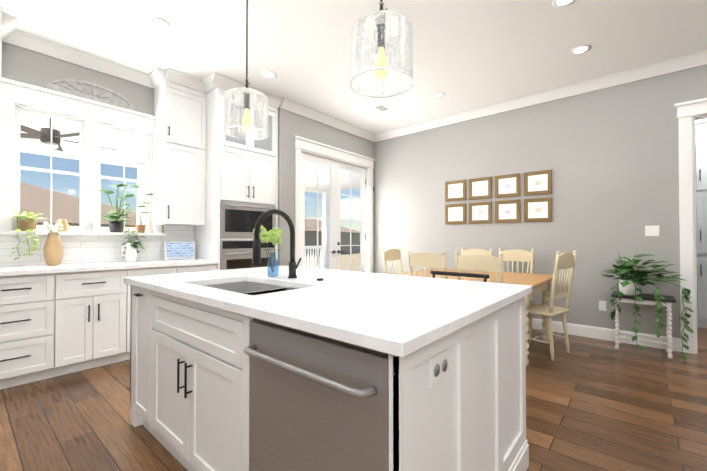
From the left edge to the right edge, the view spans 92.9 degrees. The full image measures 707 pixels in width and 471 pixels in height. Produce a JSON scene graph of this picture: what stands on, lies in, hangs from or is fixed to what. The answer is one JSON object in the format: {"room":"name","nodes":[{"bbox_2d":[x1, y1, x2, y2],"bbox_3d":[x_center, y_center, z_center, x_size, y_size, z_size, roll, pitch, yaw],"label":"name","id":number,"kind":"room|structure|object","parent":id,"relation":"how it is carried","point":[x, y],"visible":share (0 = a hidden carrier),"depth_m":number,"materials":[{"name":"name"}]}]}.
{"room":"kitchen","nodes":[
{"label":"kitchen","id":0,"kind":"room"},
{"bbox_2d":[0,42,186,266],"bbox_3d":[-3.454,-0.325,2.753,0.140,3.056,6.175,-1,-1,40],"label":"wall","id":1,"kind":"structure","parent":0,"point":[20,64],"depth_m":3.29,"materials":[{"name":"grey paint"}]},
{"bbox_2d":[0,22,3,147],"bbox_3d":[-3.333,-0.956,2.536,0.328,1.574,0.914,-1,-1,40],"label":"upper cabinet","id":2,"kind":"object","parent":1,"relation":"attached to","point":[1,23],"depth_m":2.79,"materials":[{"name":"white wood"}]},
{"bbox_2d":[2,29,153,88],"bbox_3d":[-2.723,-1.789,3.449,0.088,0.112,1.280,-1,-1,40],"label":"crown molding","id":3,"kind":"structure","parent":1,"relation":"attached to","point":[24,40],"depth_m":3.36,"materials":[{"name":"white wood"}]},
{"bbox_2d":[0,77,166,235],"bbox_3d":[-2.735,-0.699,3.513,0.252,1.400,1.410,-1,-1,40],"label":"window unit","id":4,"kind":"structure","parent":1,"relation":"in","point":[91,177],"depth_m":3.43,"materials":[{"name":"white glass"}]},
{"bbox_2d":[9,209,44,259],"bbox_3d":[-2.974,-0.010,3.081,0.230,0.464,0.268,-1,-1,40],"label":"potted plant","id":5,"kind":"object","parent":4,"relation":"on","point":[28,225],"visible":1,"depth_m":3.05,"materials":[{"name":"green plant"}]},
{"bbox_2d":[57,219,72,231],"bbox_3d":[-2.838,-0.099,3.309,0.090,0.125,0.123,-1,-1,40],"label":"jug","id":6,"kind":"object","parent":4,"relation":"on","point":[65,226],"visible":0.88,"depth_m":3.27,"materials":[{"name":"beige ceramic"}]},
{"bbox_2d":[79,222,92,231],"bbox_3d":[-2.733,-0.085,3.432,0.050,0.100,0.112,-1,-1,40],"label":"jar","id":7,"kind":"object","parent":4,"relation":"on","point":[87,226],"visible":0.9,"depth_m":3.44,"materials":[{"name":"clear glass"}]},
{"bbox_2d":[45,79,133,109],"bbox_3d":[-2.714,-1.495,3.504,0.018,0.190,0.740,-1,-1,40],"label":"decor","id":8,"kind":"object","parent":1,"relation":"attached to","point":[89,90],"visible":1,"depth_m":3.48,"materials":[{"name":"wood"}]},
{"bbox_2d":[152,78,207,225],"bbox_3d":[-2.068,-0.928,4.018,0.328,1.599,0.469,-1,-1,40],"label":"upper cabinet","id":9,"kind":"object","parent":1,"relation":"attached to","point":[178,190],"depth_m":3.88,"materials":[{"name":"white wood"}]},
{"bbox_2d":[278,106,373,272],"bbox_3d":[-0.314,-0.296,5.424,0.140,3.056,2.247,-1,-1,40],"label":"wall","id":10,"kind":"structure","parent":0,"point":[291,125],"depth_m":4.69,"materials":[{"name":"grey paint"}]},
{"bbox_2d":[280,98,373,140],"bbox_3d":[-0.309,-1.770,5.269,0.088,0.112,1.995,-1,-1,40],"label":"crown molding","id":11,"kind":"structure","parent":10,"relation":"attached to","point":[286,104],"depth_m":5.09,"materials":[{"name":"white wood"}]},
{"bbox_2d":[301,152,365,271],"bbox_3d":[-0.293,0.012,5.438,0.138,2.440,1.546,-1,-1,40],"label":"french door","id":12,"kind":"structure","parent":10,"relation":"in","point":[335,183],"depth_m":5.42,"materials":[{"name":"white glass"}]},
{"bbox_2d":[294,135,374,272],"bbox_3d":[-0.279,-0.078,5.427,0.185,2.620,1.844,-1,-1,40],"label":"door frame","id":13,"kind":"structure","parent":10,"relation":"attached to","point":[307,146],"depth_m":5.30,"materials":[{"name":"white wood"}]},
{"bbox_2d":[0,327,706,470],"bbox_3d":[0.911,1.224,1.813,7.980,0.060,10.440,-1,-1,40],"label":"floor","id":14,"kind":"structure","parent":0,"point":[593,404],"depth_m":2.23,"materials":[{"name":"brown wood"}]},
{"bbox_2d":[0,274,67,389],"bbox_3d":[-2.878,0.759,2.832,0.613,0.890,0.580,-1,-1,40],"label":"base cabinet","id":15,"kind":"object","parent":14,"relation":"on","point":[33,307],"depth_m":2.72,"materials":[{"name":"white wood"}]},
{"bbox_2d":[68,270,135,373],"bbox_3d":[-2.541,0.764,3.227,0.613,0.890,0.576,-1,-1,40],"label":"base cabinet","id":16,"kind":"object","parent":14,"relation":"on","point":[99,301],"depth_m":3.04,"materials":[{"name":"white wood"}]},
{"bbox_2d":[0,258,219,277],"bbox_3d":[-2.653,0.297,3.076,0.644,0.040,2.638,-1,-1,40],"label":"countertop","id":17,"kind":"structure","parent":16,"relation":"on","point":[64,267],"depth_m":3.17,"materials":[{"name":"white stone"}]},
{"bbox_2d":[43,221,62,265],"bbox_3d":[-2.765,0.073,3.094,0.136,0.407,0.140,-1,-1,40],"label":"vase","id":18,"kind":"object","parent":17,"relation":"on","point":[53,251],"visible":1,"depth_m":3.06,"materials":[{"name":"beige ceramic"}]},
{"bbox_2d":[136,266,215,275],"bbox_3d":[-2.119,0.769,3.721,0.613,0.890,0.960,-1,-1,40],"label":"base cabinet","id":19,"kind":"object","parent":14,"relation":"on","point":[156,270],"depth_m":3.52,"materials":[{"name":"white wood"}]},
{"bbox_2d":[192,86,278,269],"bbox_3d":[-1.529,-0.251,4.418,0.619,2.944,0.847,-1,-1,40],"label":"tall cabinet","id":20,"kind":"object","parent":14,"relation":"on","point":[215,189],"depth_m":4.10,"materials":[{"name":"white wood"}]},
{"bbox_2d":[124,281,528,470],"bbox_3d":[-0.279,0.750,1.931,2.048,0.890,1.275,-1,-1,40],"label":"kitchen island","id":21,"kind":"object","parent":14,"relation":"on","point":[292,366],"depth_m":1.23,"materials":[{"name":"white wood"}]},
{"bbox_2d":[124,265,307,288],"bbox_3d":[-0.868,0.291,2.472,0.510,0.040,1.265,-1,-1,40],"label":"island countertop","id":22,"kind":"structure","parent":21,"relation":"on","point":[230,274],"depth_m":2.19,"materials":[{"name":"white stone"}]},
{"bbox_2d":[152,269,387,304],"bbox_3d":[-0.397,0.287,2.069,0.730,0.040,1.265,-1,-1,40],"label":"island countertop","id":23,"kind":"structure","parent":21,"relation":"on","point":[307,276],"depth_m":1.96,"materials":[{"name":"white stone"}]},
{"bbox_2d":[204,277,303,292],"bbox_3d":[-0.577,0.410,1.857,0.730,0.236,0.420,-1,-1,40],"label":"sink","id":24,"kind":"object","parent":23,"relation":"in","point":[245,286],"depth_m":2.13,"materials":[{"name":"silver metal"}]},
{"bbox_2d":[253,225,282,276],"bbox_3d":[-0.549,0.100,2.196,0.192,0.334,0.192,-1,-1,40],"label":"vase","id":25,"kind":"object","parent":23,"relation":"on","point":[273,235],"visible":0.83,"depth_m":2.17,"materials":[{"name":"blue glass"}]},
{"bbox_2d":[252,209,303,276],"bbox_3d":[-0.445,0.053,2.008,0.120,0.426,0.315,-1,-1,40],"label":"faucet","id":26,"kind":"object","parent":23,"relation":"on","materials":[{"name":"black metal"}]},
{"bbox_2d":[220,274,531,360],"bbox_3d":[0.204,0.292,1.556,0.850,0.062,1.265,-1,-1,40],"label":"island countertop","id":27,"kind":"structure","parent":21,"relation":"on","point":[405,314],"depth_m":1.24,"materials":[{"name":"white stone"}]},
{"bbox_2d":[382,247,402,273],"bbox_3d":[0.702,0.693,4.509,0.492,1.060,0.434,-1,-1,40],"label":"chair","id":28,"kind":"object","parent":14,"relation":"on","point":[392,254],"visible":0.4,"depth_m":4.62,"materials":[{"name":"beige paint"}]},
{"bbox_2d":[408,250,447,278],"bbox_3d":[0.884,0.683,3.557,0.434,1.060,0.492,-1,-1,40],"label":"chair","id":29,"kind":"object","parent":14,"relation":"on","point":[424,260],"visible":0.42,"depth_m":3.38,"materials":[{"name":"beige paint"}]},
{"bbox_2d":[431,271,489,281],"bbox_3d":[0.647,0.737,2.340,0.450,0.927,0.433,-1,-1,40],"label":"bar stool","id":30,"kind":"object","parent":14,"relation":"on","point":[484,276],"visible":0.21,"depth_m":2.48,"materials":[{"name":"black metal"}]},
{"bbox_2d":[394,268,552,366],"bbox_3d":[1.403,0.836,3.909,1.490,0.760,1.180,-1,-1,40],"label":"dining table","id":31,"kind":"object","parent":14,"relation":"on","point":[538,283],"visible":0.25,"depth_m":3.64,"materials":[{"name":"brown wood"}]},
{"bbox_2d":[461,247,491,255],"bbox_3d":[1.579,0.694,4.556,0.434,1.060,0.492,-1,-1,40],"label":"chair","id":32,"kind":"object","parent":14,"relation":"on","point":[474,251],"visible":0.19,"depth_m":4.71,"materials":[{"name":"beige paint"}]},
{"bbox_2d":[455,251,503,282],"bbox_3d":[1.279,0.680,3.219,0.434,1.060,0.492,-1,-1,40],"label":"chair","id":33,"kind":"object","parent":14,"relation":"on","point":[478,262],"visible":0.27,"depth_m":3.04,"materials":[{"name":"beige paint"}]},
{"bbox_2d":[499,248,533,324],"bbox_3d":[1.975,0.690,4.219,0.434,1.060,0.492,-1,-1,40],"label":"chair","id":34,"kind":"object","parent":14,"relation":"on","point":[517,255],"visible":0.27,"depth_m":4.35,"materials":[{"name":"beige paint"}]},
{"bbox_2d":[527,250,576,360],"bbox_3d":[1.969,0.683,3.496,0.433,1.060,0.492,0,-1,-37],"label":"chair","id":35,"kind":"object","parent":14,"relation":"on","point":[563,261],"visible":0.9,"depth_m":3.36,"materials":[{"name":"beige paint"}]},
{"bbox_2d":[611,291,675,358],"bbox_3d":[3.029,0.919,3.526,0.500,0.585,0.310,-1,-1,40],"label":"plant stand","id":36,"kind":"object","parent":14,"relation":"on","point":[649,299],"visible":0.94,"depth_m":3.46,"materials":[{"name":"white wood"}]},
{"bbox_2d":[601,252,693,359],"bbox_3d":[2.993,0.698,3.457,0.759,1.039,0.490,-1,-1,40],"label":"potted plant","id":37,"kind":"object","parent":36,"relation":"on","point":[632,283],"visible":1,"depth_m":3.41,"materials":[{"name":"green plant"}]},
{"bbox_2d":[695,119,706,327],"bbox_3d":[4.733,-0.135,4.793,0.960,2.720,0.676,-1,-1,40],"label":"tall cabinet","id":38,"kind":"object","parent":14,"relation":"on","point":[701,179],"depth_m":4.45,"materials":[{"name":"white wood"}]},
{"bbox_2d":[0,0,706,133],"bbox_3d":[0.911,-1.902,1.846,7.980,0.080,10.440,-1,-1,40],"label":"ceiling","id":39,"kind":"structure","parent":0,"point":[470,54],"depth_m":3.22,"materials":[{"name":"white paint"}]},
{"bbox_2d":[148,17,170,29],"bbox_3d":[-1.689,-1.847,2.935,0.176,0.005,0.176,-1,-1,40],"label":"recessed light","id":40,"kind":"object","parent":39,"relation":"in","point":[159,23],"visible":1,"depth_m":2.93,"materials":[{"name":"white plastic"}]},
{"bbox_2d":[224,0,268,140],"bbox_3d":[-0.760,-1.288,2.399,0.308,1.134,0.308,-1,-1,40],"label":"pendant light","id":41,"kind":"object","parent":39,"relation":"hanging from","point":[247,98],"visible":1,"depth_m":2.37,"materials":[{"name":"clear glass"}]},
{"bbox_2d":[261,71,276,78],"bbox_3d":[-0.965,-1.837,3.841,0.176,0.005,0.176,-1,-1,40],"label":"recessed light","id":42,"kind":"object","parent":39,"relation":"in","point":[269,74],"visible":1,"depth_m":3.84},
{"bbox_2d":[374,105,389,111],"bbox_3d":[0.407,-1.825,4.827,0.130,0.008,0.220,-1,-1,40],"label":"ceiling vent","id":43,"kind":"object","parent":39,"relation":"in","point":[382,108],"visible":0.98,"depth_m":4.82,"materials":[{"name":"white metal"}]},
{"bbox_2d":[350,0,413,97],"bbox_3d":[0.135,-1.296,1.634,0.308,1.134,0.308,-1,-1,40],"label":"pendant light","id":44,"kind":"object","parent":39,"relation":"hanging from","point":[381,19],"visible":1,"depth_m":1.56,"materials":[{"name":"clear glass"}]},
{"bbox_2d":[431,92,444,97],"bbox_3d":[1.105,-1.832,4.391,0.176,0.005,0.176,-1,-1,40],"label":"recessed light","id":45,"kind":"object","parent":39,"relation":"in","point":[438,95],"visible":1,"depth_m":4.39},
{"bbox_2d":[552,0,575,7],"bbox_3d":[1.664,-1.850,2.644,0.176,0.005,0.176,-1,-1,40],"label":"recessed light","id":46,"kind":"object","parent":39,"relation":"in","point":[560,3],"visible":1,"depth_m":2.68,"materials":[{"name":"white plastic"}]},
{"bbox_2d":[570,45,590,54],"bbox_3d":[2.256,-1.843,3.340,0.176,0.005,0.176,-1,-1,40],"label":"recessed light","id":47,"kind":"object","parent":39,"relation":"in","point":[581,49],"visible":1,"depth_m":3.34,"materials":[{"name":"white plastic"}]},
{"bbox_2d":[374,65,706,337],"bbox_3d":[3.156,-0.313,3.847,7.186,3.056,0.140,-1,-1,40],"label":"wall","id":48,"kind":"structure","parent":0,"point":[609,157],"depth_m":4.14,"materials":[{"name":"grey paint"}]},
{"bbox_2d":[445,180,465,201],"bbox_3d":[1.549,-0.678,5.114,0.329,0.308,0.022,-1,-1,40],"label":"picture","id":49,"kind":"object","parent":48,"relation":"attached to","point":[455,190],"visible":0.98,"depth_m":5.11,"materials":[{"name":"white paper"}]},
{"bbox_2d":[448,183,462,197],"bbox_3d":[1.550,-0.678,5.115,0.233,0.212,0.006,-1,-1,40],"label":"art","id":50,"kind":"object","parent":49,"relation":"attached to","point":[455,190],"depth_m":5.11},
{"bbox_2d":[445,203,465,224],"bbox_3d":[1.549,-0.325,5.110,0.329,0.308,0.022,-1,-1,40],"label":"picture","id":51,"kind":"object","parent":48,"relation":"attached to","point":[455,213],"visible":0.98,"depth_m":5.11,"materials":[{"name":"white paper"}]},
{"bbox_2d":[448,207,462,220],"bbox_3d":[1.550,-0.325,5.111,0.233,0.212,0.006,-1,-1,40],"label":"art","id":52,"kind":"object","parent":51,"relation":"attached to","point":[454,213],"depth_m":5.11},
{"bbox_2d":[469,177,491,199],"bbox_3d":[1.833,-0.680,4.871,0.329,0.308,0.022,-1,-1,40],"label":"picture","id":53,"kind":"object","parent":48,"relation":"attached to","point":[480,188],"visible":1,"depth_m":4.86,"materials":[{"name":"white paper"}]},
{"bbox_2d":[472,180,487,195],"bbox_3d":[1.834,-0.680,4.872,0.233,0.212,0.006,-1,-1,40],"label":"art","id":54,"kind":"object","parent":53,"relation":"attached to","point":[479,187],"depth_m":4.87},
{"bbox_2d":[469,201,491,223],"bbox_3d":[1.833,-0.328,4.867,0.329,0.308,0.022,-1,-1,40],"label":"picture","id":55,"kind":"object","parent":48,"relation":"attached to","point":[480,212],"visible":1,"depth_m":4.86,"materials":[{"name":"white paper"}]},
{"bbox_2d":[472,205,487,219],"bbox_3d":[1.834,-0.328,4.868,0.233,0.212,0.006,-1,-1,40],"label":"art","id":56,"kind":"object","parent":55,"relation":"attached to","point":[479,212],"depth_m":4.86},
{"bbox_2d":[495,173,519,197],"bbox_3d":[2.118,-0.683,4.628,0.329,0.308,0.022,-1,-1,40],"label":"picture","id":57,"kind":"object","parent":48,"relation":"attached to","point":[507,185],"visible":1,"depth_m":4.62,"materials":[{"name":"white paper"}]},
{"bbox_2d":[498,177,515,193],"bbox_3d":[2.118,-0.683,4.629,0.233,0.212,0.006,-1,-1,40],"label":"art","id":58,"kind":"object","parent":57,"relation":"attached to","point":[506,185],"depth_m":4.63},
{"bbox_2d":[495,199,520,222],"bbox_3d":[2.118,-0.330,4.625,0.329,0.308,0.022,-1,-1,40],"label":"picture","id":59,"kind":"object","parent":48,"relation":"attached to","point":[507,211],"visible":1,"depth_m":4.62,"materials":[{"name":"white paper"}]},
{"bbox_2d":[499,203,515,218],"bbox_3d":[2.118,-0.330,4.625,0.233,0.212,0.006,-1,-1,40],"label":"art","id":60,"kind":"object","parent":59,"relation":"attached to","point":[506,210],"depth_m":4.62},
{"bbox_2d":[524,170,551,195],"bbox_3d":[2.402,-0.685,4.386,0.329,0.308,0.022,-1,-1,40],"label":"picture","id":61,"kind":"object","parent":48,"relation":"attached to","point":[537,182],"visible":1,"depth_m":4.38,"materials":[{"name":"white paper"}]},
{"bbox_2d":[528,174,547,191],"bbox_3d":[2.402,-0.685,4.386,0.233,0.212,0.006,-1,-1,40],"label":"art","id":62,"kind":"object","parent":61,"relation":"attached to","point":[536,182],"depth_m":4.38},
{"bbox_2d":[524,197,551,221],"bbox_3d":[2.402,-0.333,4.382,0.329,0.308,0.022,-1,-1,40],"label":"picture","id":63,"kind":"object","parent":48,"relation":"attached to","point":[537,209],"visible":0.96,"depth_m":4.37,"materials":[{"name":"white paper"}]},
{"bbox_2d":[528,201,547,217],"bbox_3d":[2.402,-0.333,4.383,0.233,0.212,0.006,-1,-1,40],"label":"art","id":64,"kind":"object","parent":63,"relation":"attached to","point":[536,209],"depth_m":4.38},
{"bbox_2d":[372,50,706,141],"bbox_3d":[3.029,-1.785,3.821,7.046,0.112,0.088,-1,-1,40],"label":"crown molding","id":65,"kind":"structure","parent":48,"relation":"attached to","point":[697,59],"depth_m":4.17,"materials":[{"name":"white wood"}]},
{"bbox_2d":[599,301,606,310],"bbox_3d":[2.920,0.824,3.938,0.072,0.116,0.008,-1,-1,40],"label":"outlet","id":66,"kind":"object","parent":48,"relation":"attached to","point":[602,305],"visible":1,"depth_m":3.93,"materials":[{"name":"white plastic"}]},
{"bbox_2d":[527,318,680,351],"bbox_3d":[1.887,1.158,4.798,4.000,0.135,0.037,-1,-1,40],"label":"baseboard","id":67,"kind":"structure","parent":48,"relation":"attached to","point":[592,332],"depth_m":3.89,"materials":[{"name":"white wood"}]},
{"bbox_2d":[645,225,659,235],"bbox_3d":[3.254,-0.049,3.661,0.118,0.118,0.009,-1,-1,40],"label":"switch plate","id":68,"kind":"object","parent":48,"relation":"attached to","point":[652,230],"visible":1,"depth_m":3.66,"materials":[{"name":"white plastic"}]},
{"bbox_2d":[674,98,706,353],"bbox_3d":[3.964,-0.090,3.125,1.413,2.595,0.185,-1,-1,40],"label":"door frame","id":69,"kind":"structure","parent":48,"relation":"attached to","point":[689,113],"depth_m":3.47,"materials":[{"name":"white wood"}]},
{"label":"outside","id":70,"kind":"structure","parent":0,"visible":0},
{"bbox_2d":[306,252,359,271],"bbox_3d":[-18.030,1.951,28.395,55.359,0.250,100.000,-1,-1,40],"label":"ground","id":71,"kind":"structure","parent":70,"point":[356,258],"depth_m":22.84,"materials":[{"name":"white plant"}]},
{"bbox_2d":[20,182,136,229],"bbox_3d":[-19.828,-0.583,18.122,13.800,5.100,15.800,-1,-1,40],"label":"house","id":72,"kind":"structure","parent":71,"relation":"on","point":[73,210],"depth_m":17.20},
{"bbox_2d":[305,216,359,255],"bbox_3d":[-8.473,-0.343,36.039,13.948,5.000,15.929,0,-1,29],"label":"house","id":73,"kind":"structure","parent":71,"relation":"on","point":[310,229],"depth_m":35.62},
{"bbox_3d":[-3.205,1.422,5.878,3.558,0.330,11.000,-1,-1,40],"label":"porch floor","id":74,"kind":"structure","parent":71,"relation":"on","visible":0},
{"bbox_2d":[137,165,329,268],"bbox_3d":[-4.489,-0.091,6.990,0.180,2.720,11.180,-1,-1,40],"label":"porch railing","id":75,"kind":"object","parent":74,"relation":"on","point":[325,223],"depth_m":10.98,"materials":[{"name":"white wood"}]},
{"bbox_2d":[20,112,359,193],"bbox_3d":[-3.281,-1.587,5.974,3.758,0.250,11.400,-1,-1,40],"label":"porch ceiling","id":76,"kind":"structure","parent":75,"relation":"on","point":[62,126],"depth_m":5.99,"materials":[{"name":"white paint"}]},
{"bbox_2d":[20,117,118,151],"bbox_3d":[-3.533,-1.288,3.970,1.326,0.552,1.297,-1,-1,40],"label":"fan","id":77,"kind":"object","parent":76,"relation":"hanging from","point":[57,139],"depth_m":3.87,"materials":[{"name":"black metal"}]}
]}

